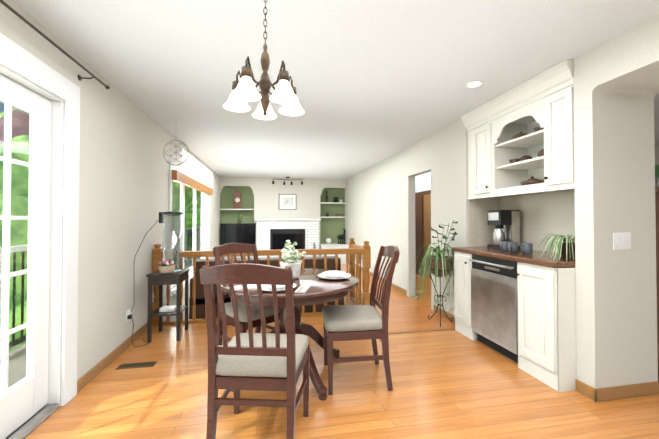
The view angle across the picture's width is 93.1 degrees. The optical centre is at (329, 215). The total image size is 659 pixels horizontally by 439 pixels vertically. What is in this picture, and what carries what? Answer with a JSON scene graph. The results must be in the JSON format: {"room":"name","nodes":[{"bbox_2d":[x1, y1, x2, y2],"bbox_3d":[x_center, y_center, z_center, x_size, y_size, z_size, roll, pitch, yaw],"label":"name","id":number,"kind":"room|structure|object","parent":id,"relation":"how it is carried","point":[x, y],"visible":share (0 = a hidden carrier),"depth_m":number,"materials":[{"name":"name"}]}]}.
{"room":"dining room","nodes":[
{"label":"dining room","id":0,"kind":"room"},
{"bbox_2d":[0,0,219,437],"bbox_3d":[-2.021,0.291,2.886,0.150,2.890,11.500,0,-1,-11],"label":"wall","id":1,"kind":"structure","parent":0,"point":[124,181],"depth_m":2.77,"materials":[{"name":"paint"}]},
{"bbox_2d":[0,63,64,438],"bbox_3d":[-1.716,0.220,1.260,0.148,2.089,1.748,0,-1,-11],"label":"glass door","id":2,"kind":"structure","parent":1,"relation":"in","point":[30,402],"depth_m":1.96,"materials":[{"name":"glass"},{"name":"white painted wood"}]},
{"bbox_2d":[0,33,79,405],"bbox_3d":[-1.632,0.162,1.274,0.019,2.205,1.975,0,-1,-11],"label":"door frame","id":3,"kind":"structure","parent":1,"relation":"attached to","point":[18,59],"depth_m":2.12,"materials":[{"name":"white wood"}]},
{"bbox_2d":[0,0,109,88],"bbox_3d":[-1.586,-1.025,1.307,0.114,0.053,2.400,0,-1,-11],"label":"curtain rod","id":4,"kind":"object","parent":1,"relation":"attached to","point":[11,9],"visible":1,"depth_m":1.87,"materials":[{"name":"brown metal"}]},
{"bbox_2d":[77,319,152,392],"bbox_3d":[-1.953,1.245,2.952,0.014,0.085,1.490,0,-1,-11],"label":"baseboard","id":5,"kind":"structure","parent":1,"relation":"attached to","point":[92,373],"depth_m":2.67,"materials":[{"name":"brown wood"}]},
{"bbox_2d":[126,220,157,346],"bbox_3d":[-1.920,0.664,3.219,0.172,1.251,0.358,0,-1,-11],"label":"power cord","id":6,"kind":"object","parent":1,"relation":"attached to","point":[128,314],"visible":1,"depth_m":3.05,"materials":[{"name":"black plastic"}]},
{"bbox_2d":[169,162,209,296],"bbox_3d":[-2.518,0.214,5.653,0.189,1.860,2.820,0,-1,-11],"label":"living room window","id":7,"kind":"structure","parent":1,"relation":"in","point":[203,222],"depth_m":6.00,"materials":[{"name":"white wood"}]},
{"bbox_2d":[172,170,212,194],"bbox_3d":[-2.410,-0.546,5.684,0.069,0.140,2.720,0,-1,-11],"label":"window valance","id":8,"kind":"object","parent":7,"relation":"attached to","point":[182,178],"visible":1,"depth_m":5.08,"materials":[{"name":"brown wood"}]},
{"bbox_2d":[173,304,188,319],"bbox_3d":[-1.353,1.653,6.361,2.750,0.260,4.880,0,-1,-11],"label":"floor","id":9,"kind":"structure","parent":0,"point":[184,314],"depth_m":4.71,"materials":[{"name":"carpet"}]},
{"bbox_2d":[189,256,343,318],"bbox_3d":[-0.903,1.056,4.759,2.100,0.890,0.950,0,-1,-11],"label":"sofa","id":10,"kind":"object","parent":9,"relation":"on","point":[200,295],"visible":0.17,"depth_m":4.25,"materials":[{"name":"brown leather"}]},
{"bbox_2d":[255,218,320,257],"bbox_3d":[-1.129,0.815,8.616,1.830,1.475,0.550,0,-1,-11],"label":"fireplace","id":11,"kind":"object","parent":9,"relation":"on","point":[276,233],"visible":0.62,"depth_m":8.73,"materials":[{"name":"white brick"}]},
{"bbox_2d":[320,244,348,263],"bbox_3d":[0.140,1.196,8.955,0.792,0.722,0.340,0,-1,-11],"label":"built-in bench","id":12,"kind":"object","parent":9,"relation":"on","point":[342,257],"visible":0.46,"depth_m":8.84,"materials":[{"name":"white"}]},
{"bbox_2d":[220,176,346,258],"bbox_3d":[0.482,0.378,9.347,7.450,2.890,0.280,0,-1,-11],"label":"wall","id":13,"kind":"structure","parent":0,"point":[267,192],"depth_m":8.88,"materials":[{"name":"paint"}]},
{"bbox_2d":[220,186,253,222],"bbox_3d":[-2.588,-0.274,8.781,0.922,1.096,0.279,0,-1,-11],"label":"niche shelf","id":14,"kind":"object","parent":13,"relation":"attached to","point":[221,187],"visible":0.56,"depth_m":8.69,"materials":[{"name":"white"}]},
{"bbox_2d":[232,190,241,208],"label":"decor","id":15,"kind":"object","parent":14,"relation":"on","point":[237,195],"depth_m":8.72,"materials":[{"name":"brown wood"}]},
{"bbox_2d":[236,212,241,222],"bbox_3d":[-2.525,0.070,8.741,0.210,0.344,0.208,0,-1,-11],"label":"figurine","id":16,"kind":"object","parent":14,"relation":"on","point":[239,217],"visible":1,"depth_m":8.71,"materials":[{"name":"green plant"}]},
{"bbox_2d":[220,223,255,245],"bbox_3d":[-2.500,0.516,8.561,0.940,0.608,0.160,0,-1,-11],"label":"screen","id":17,"kind":"object","parent":13,"relation":"attached to","point":[244,233],"visible":0.81,"depth_m":8.48,"materials":[{"name":"black plastic"}]},
{"bbox_2d":[221,187,344,243],"bbox_3d":[0.446,0.381,9.543,7.450,2.890,0.120,0,-1,-11],"label":"backing","id":18,"kind":"object","parent":13,"relation":"attached to","point":[332,229],"visible":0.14,"depth_m":9.36,"materials":[{"name":"green paint"}]},
{"bbox_2d":[278,194,296,209],"bbox_3d":[-1.193,-0.391,8.885,0.510,0.454,0.029,0,-1,-11],"label":"picture frame","id":19,"kind":"object","parent":13,"relation":"attached to","point":[287,201],"visible":1,"depth_m":8.87,"materials":[{"name":"grey"}]},
{"bbox_2d":[320,188,346,243],"bbox_3d":[0.130,0.026,9.286,0.854,1.683,0.279,0,-1,-11],"label":"niche shelf","id":20,"kind":"object","parent":13,"relation":"attached to","point":[321,189],"visible":0.56,"depth_m":9.14,"materials":[{"name":"white wood"}]},
{"bbox_2d":[337,228,345,243],"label":"decor","id":21,"kind":"object","parent":20,"relation":"on","point":[340,237],"depth_m":9.27,"materials":[{"name":"black wood"}]},
{"bbox_2d":[14,0,658,179],"bbox_3d":[1.617,-1.218,3.715,7.600,0.150,12.050,0,-1,-11],"label":"ceiling","id":22,"kind":"structure","parent":0,"point":[375,82],"depth_m":2.31,"materials":[{"name":"white paint"}]},
{"bbox_2d":[163,136,188,165],"bbox_3d":[-1.770,-0.859,3.600,0.293,0.568,0.068,0,-1,-11],"label":"hanging ornament","id":23,"kind":"object","parent":22,"relation":"hanging from","point":[176,152],"visible":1,"depth_m":3.60,"materials":[{"name":"silver metal"}]},
{"bbox_2d":[223,0,304,119],"bbox_3d":[-0.314,-0.824,1.519,0.398,0.694,0.388,0,-1,-11],"label":"chandelier","id":24,"kind":"object","parent":22,"relation":"hanging from","point":[245,90],"visible":1,"depth_m":1.48,"materials":[{"name":"white glass"}]},
{"bbox_2d":[272,177,302,184],"bbox_3d":[-1.157,-0.959,8.678,0.862,0.231,0.174,0,-1,-11],"label":"track spotlight","id":25,"kind":"object","parent":22,"relation":"attached to","point":[285,179],"visible":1,"depth_m":8.62,"materials":[{"name":"black plastic"}]},
{"bbox_2d":[465,80,483,88],"bbox_3d":[1.271,-1.151,2.739,0.150,0.010,0.150,0,-1,-11],"label":"recessed light","id":26,"kind":"object","parent":22,"relation":"in","point":[474,84],"visible":1,"depth_m":2.74,"materials":[{"name":"white"}]},
{"bbox_2d":[24,264,658,438],"bbox_3d":[1.567,1.520,3.542,7.450,0.450,11.500,0,-1,-11],"label":"floor","id":27,"kind":"structure","parent":0,"point":[450,384],"depth_m":2.16,"materials":[{"name":"brown wood"}]},
{"bbox_2d":[115,361,156,369],"bbox_3d":[-1.647,1.280,2.671,0.290,0.006,0.095,0,-1,-11],"label":"floor vent","id":28,"kind":"object","parent":27,"relation":"in","point":[136,365],"visible":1,"depth_m":2.66,"materials":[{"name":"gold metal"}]},
{"bbox_2d":[146,268,189,342],"bbox_3d":[-1.729,0.948,3.367,0.329,0.690,0.379,0,-1,-11],"label":"side table","id":29,"kind":"object","parent":27,"relation":"on","point":[157,277],"visible":0.81,"depth_m":3.22,"materials":[{"name":"black wood"}]},
{"bbox_2d":[157,211,182,311],"bbox_3d":[-1.730,0.484,3.362,0.238,1.060,0.352,0,-1,-11],"label":"decor","id":30,"kind":"object","parent":29,"relation":"on","point":[167,265],"visible":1,"depth_m":3.37,"materials":[{"name":"clear glass"}]},
{"bbox_2d":[213,243,281,344],"bbox_3d":[-0.719,0.774,2.807,0.575,1.026,0.486,-1,-1,43],"label":"chair","id":31,"kind":"object","parent":27,"relation":"on","point":[228,249],"visible":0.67,"depth_m":2.74,"materials":[{"name":"brown wood"}]},
{"bbox_2d":[200,263,309,438],"bbox_3d":[-0.390,0.752,1.755,0.493,1.042,0.584,0,-1,4],"label":"chair","id":32,"kind":"object","parent":27,"relation":"on","point":[262,361],"visible":1,"depth_m":1.59,"materials":[{"name":"brown wood"}]},
{"bbox_2d":[152,240,370,325],"bbox_3d":[-0.776,0.819,3.961,2.687,0.959,0.090,0,-1,-11],"label":"railing","id":33,"kind":"object","parent":27,"relation":"on","point":[363,253],"depth_m":4.03,"materials":[{"name":"brown wood"}]},
{"bbox_2d":[221,268,358,400],"bbox_3d":[-0.319,0.899,2.566,1.120,0.765,1.120,0,-1,-11],"label":"dining table","id":34,"kind":"object","parent":27,"relation":"on","point":[320,290],"visible":0.46,"depth_m":2.26,"materials":[{"name":"brown wood"}]},
{"bbox_2d":[256,283,310,292],"bbox_3d":[-0.329,0.488,2.169,0.365,0.046,0.280,0,-1,7],"label":"plate setting","id":35,"kind":"object","parent":34,"relation":"on","point":[303,288],"depth_m":2.11,"materials":[{"name":"white"}]},
{"bbox_2d":[280,240,305,279],"bbox_3d":[-0.300,0.358,2.566,0.216,0.317,0.325,0,-1,-11],"label":"centrepiece","id":36,"kind":"object","parent":34,"relation":"on","point":[290,254],"visible":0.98,"depth_m":2.52,"materials":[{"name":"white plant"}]},
{"bbox_2d":[317,271,350,279],"bbox_3d":[0.039,0.494,2.631,0.280,0.046,0.367,0,-1,-2],"label":"plate setting","id":37,"kind":"object","parent":34,"relation":"on","point":[334,275],"depth_m":2.57,"materials":[{"name":"white ceramic"}]},
{"bbox_2d":[322,245,399,394],"bbox_3d":[0.242,0.762,2.489,0.584,1.042,0.493,0,-1,-5],"label":"chair","id":38,"kind":"object","parent":27,"relation":"on","point":[352,322],"visible":1,"depth_m":2.28,"materials":[{"name":"brown wood"}]},
{"bbox_2d":[388,328,454,333],"bbox_3d":[1.091,1.292,3.506,0.960,0.006,0.040,0,-1,-11],"label":"threshold strip","id":39,"kind":"object","parent":27,"relation":"on","point":[421,330],"visible":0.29,"depth_m":3.49,"materials":[{"name":"brown wood"}]},
{"bbox_2d":[427,267,452,326],"bbox_3d":[1.344,0.963,3.762,0.320,0.658,0.299,0,-1,-11],"label":"plant stand","id":40,"kind":"object","parent":27,"relation":"on","point":[440,296],"visible":0.88,"depth_m":3.76,"materials":[{"name":"grey metal"}]},
{"bbox_2d":[404,220,457,316],"bbox_3d":[1.239,0.650,3.726,0.563,1.198,0.742,0,-1,-11],"label":"potted plant","id":41,"kind":"object","parent":40,"relation":"on","point":[439,260],"visible":0.92,"depth_m":3.65,"materials":[{"name":"green plant"}]},
{"bbox_2d":[454,251,489,342],"bbox_3d":[1.733,0.847,3.443,0.615,0.894,0.308,0,-1,-11],"label":"base cabinet","id":42,"kind":"object","parent":27,"relation":"on","point":[462,271],"depth_m":3.36,"materials":[{"name":"white wood"}]},
{"bbox_2d":[453,246,574,267],"bbox_3d":[1.819,0.370,2.961,0.627,0.045,1.299,0,-1,-11],"label":"countertop","id":43,"kind":"structure","parent":42,"relation":"on","point":[535,258],"depth_m":2.69,"materials":[{"name":"brown wood"}]},
{"bbox_2d":[487,210,519,248],"bbox_3d":[1.874,0.147,3.353,0.242,0.410,0.223,0,-1,-11],"label":"coffee maker","id":44,"kind":"object","parent":43,"relation":"on","point":[506,223],"visible":0.9,"depth_m":3.29,"materials":[{"name":"black plastic"}]},
{"bbox_2d":[502,241,517,252],"bbox_3d":[1.714,0.298,2.929,0.108,0.095,0.085,0,-1,-14],"label":"mug","id":45,"kind":"object","parent":43,"relation":"on","point":[512,247],"depth_m":2.92,"materials":[{"name":"grey"}]},
{"bbox_2d":[521,243,532,253],"bbox_3d":[1.771,0.297,2.800,0.085,0.095,0.108,-1,-1,37],"label":"mug","id":46,"kind":"object","parent":43,"relation":"on","point":[526,248],"depth_m":2.78,"materials":[{"name":"grey"}]},
{"bbox_2d":[530,233,574,259],"bbox_3d":[1.932,0.245,2.557,0.503,0.192,0.409,0,-1,-11],"label":"potted plant","id":47,"kind":"object","parent":43,"relation":"on","point":[566,247],"visible":0.79,"depth_m":2.52,"materials":[{"name":"green plant"}]},
{"bbox_2d":[514,262,576,391],"bbox_3d":[1.909,0.834,2.505,0.615,0.894,0.384,0,-1,-11],"label":"base cabinet","id":48,"kind":"object","parent":27,"relation":"on","point":[546,355],"depth_m":2.33,"materials":[{"name":"white wood"}]},
{"bbox_2d":[469,254,517,354],"bbox_3d":[1.798,0.790,2.990,0.636,0.786,0.600,0,-1,-11],"label":"dishwasher","id":49,"kind":"object","parent":48,"relation":"in","point":[494,307],"visible":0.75,"depth_m":2.88,"materials":[{"name":"silver metal"}]},
{"bbox_2d":[655,187,658,380],"bbox_3d":[2.509,0.542,2.864,0.482,1.492,1.145,0,-1,-11],"label":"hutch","id":50,"kind":"object","parent":27,"relation":"on","point":[657,228],"visible":0.04,"depth_m":2.28,"materials":[{"name":"brown wood"}]},
{"bbox_2d":[655,164,658,186],"bbox_3d":[2.548,-0.307,2.465,0.406,0.193,0.437,0,-1,-11],"label":"potted plant","id":51,"kind":"object","parent":50,"relation":"on","point":[656,171],"visible":0.1,"depth_m":2.33,"materials":[{"name":"green plant"}]},
{"bbox_2d":[415,172,430,220],"bbox_3d":[2.063,0.355,7.619,0.120,2.890,3.700,0,-1,-11],"label":"wall","id":52,"kind":"structure","parent":0,"point":[422,182],"depth_m":7.02,"materials":[{"name":"paint"}]},
{"bbox_2d":[415,190,430,278],"bbox_3d":[2.060,0.403,7.058,0.088,1.880,2.000,0,-1,-11],"label":"hall door","id":53,"kind":"structure","parent":52,"relation":"in","point":[422,231],"depth_m":6.91,"materials":[{"name":"brown wood"}]},
{"bbox_2d":[345,14,658,388],"bbox_3d":[1.803,0.304,3.806,0.545,2.890,11.900,0,-1,-11],"label":"wall","id":54,"kind":"structure","parent":0,"point":[616,84],"depth_m":2.23,"materials":[{"name":"paint"}]},
{"bbox_2d":[349,261,405,294],"bbox_3d":[0.885,1.302,7.171,0.014,0.085,4.120,0,-1,-11],"label":"baseboard","id":55,"kind":"structure","parent":54,"relation":"attached to","point":[403,291],"depth_m":5.57,"materials":[{"name":"brown wood"}]},
{"bbox_2d":[408,168,431,308],"bbox_3d":[1.412,0.321,4.735,0.122,1.980,0.770,0,-1,-11],"label":"door frame","id":56,"kind":"structure","parent":54,"relation":"attached to","point":[411,236],"depth_m":5.09,"materials":[{"name":"paint"}]},
{"bbox_2d":[434,305,454,322],"bbox_3d":[1.492,1.258,3.928,0.014,0.085,0.700,0,-1,-11],"label":"baseboard","id":57,"kind":"structure","parent":54,"relation":"attached to","point":[450,315],"depth_m":4.00,"materials":[{"name":"brown wood"}]},
{"bbox_2d":[461,59,574,199],"bbox_3d":[1.877,-0.671,2.985,0.495,0.958,1.298,0,-1,-11],"label":"upper cabinet","id":58,"kind":"object","parent":54,"relation":"attached to","point":[545,99],"visible":0.73,"depth_m":2.91,"materials":[{"name":"white wood"}]},
{"bbox_2d":[509,127,543,185],"bbox_3d":[1.854,-0.532,2.878,0.190,0.545,0.472,0,-1,-11],"label":"dishes","id":59,"kind":"object","parent":58,"relation":"in","point":[532,180],"visible":0.38,"depth_m":2.83,"materials":[{"name":"brown ceramic"}]},
{"bbox_2d":[468,191,574,252],"bbox_3d":[1.923,0.065,2.985,0.419,0.564,1.303,0,-1,-11],"label":"tile backsplash","id":60,"kind":"structure","parent":54,"relation":"attached to","point":[542,216],"depth_m":3.20,"materials":[{"name":"beige tile"}]},
{"bbox_2d":[613,232,630,249],"bbox_3d":[2.069,0.180,2.204,0.150,0.122,0.008,0,-1,-11],"label":"switch plate","id":61,"kind":"object","parent":54,"relation":"attached to","point":[621,241],"visible":1,"depth_m":2.20,"materials":[{"name":"white plastic"}]},
{"bbox_2d":[588,381,658,401],"bbox_3d":[2.093,1.235,2.202,0.559,0.085,0.034,0,-1,-11],"label":"baseboard","id":62,"kind":"structure","parent":54,"relation":"attached to","point":[594,394],"depth_m":2.18,"materials":[{"name":"brown wood"}]},
{"bbox_2d":[655,143,658,186],"bbox_3d":[5.302,0.310,4.258,0.150,2.890,11.500,0,-1,-11],"label":"wall","id":63,"kind":"structure","parent":0,"point":[656,145],"depth_m":4.87,"materials":[{"name":"paint"}]},
{"label":"outside","id":64,"kind":"structure","parent":0,"visible":0},
{"bbox_2d":[0,100,200,392],"bbox_3d":[-43.783,-1.797,12.134,78.548,12.816,120.000,0,-1,-11],"label":"garden","id":65,"kind":"object","parent":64,"point":[21,240],"depth_m":6.10,"materials":[{"name":"green plant"}]}
]}

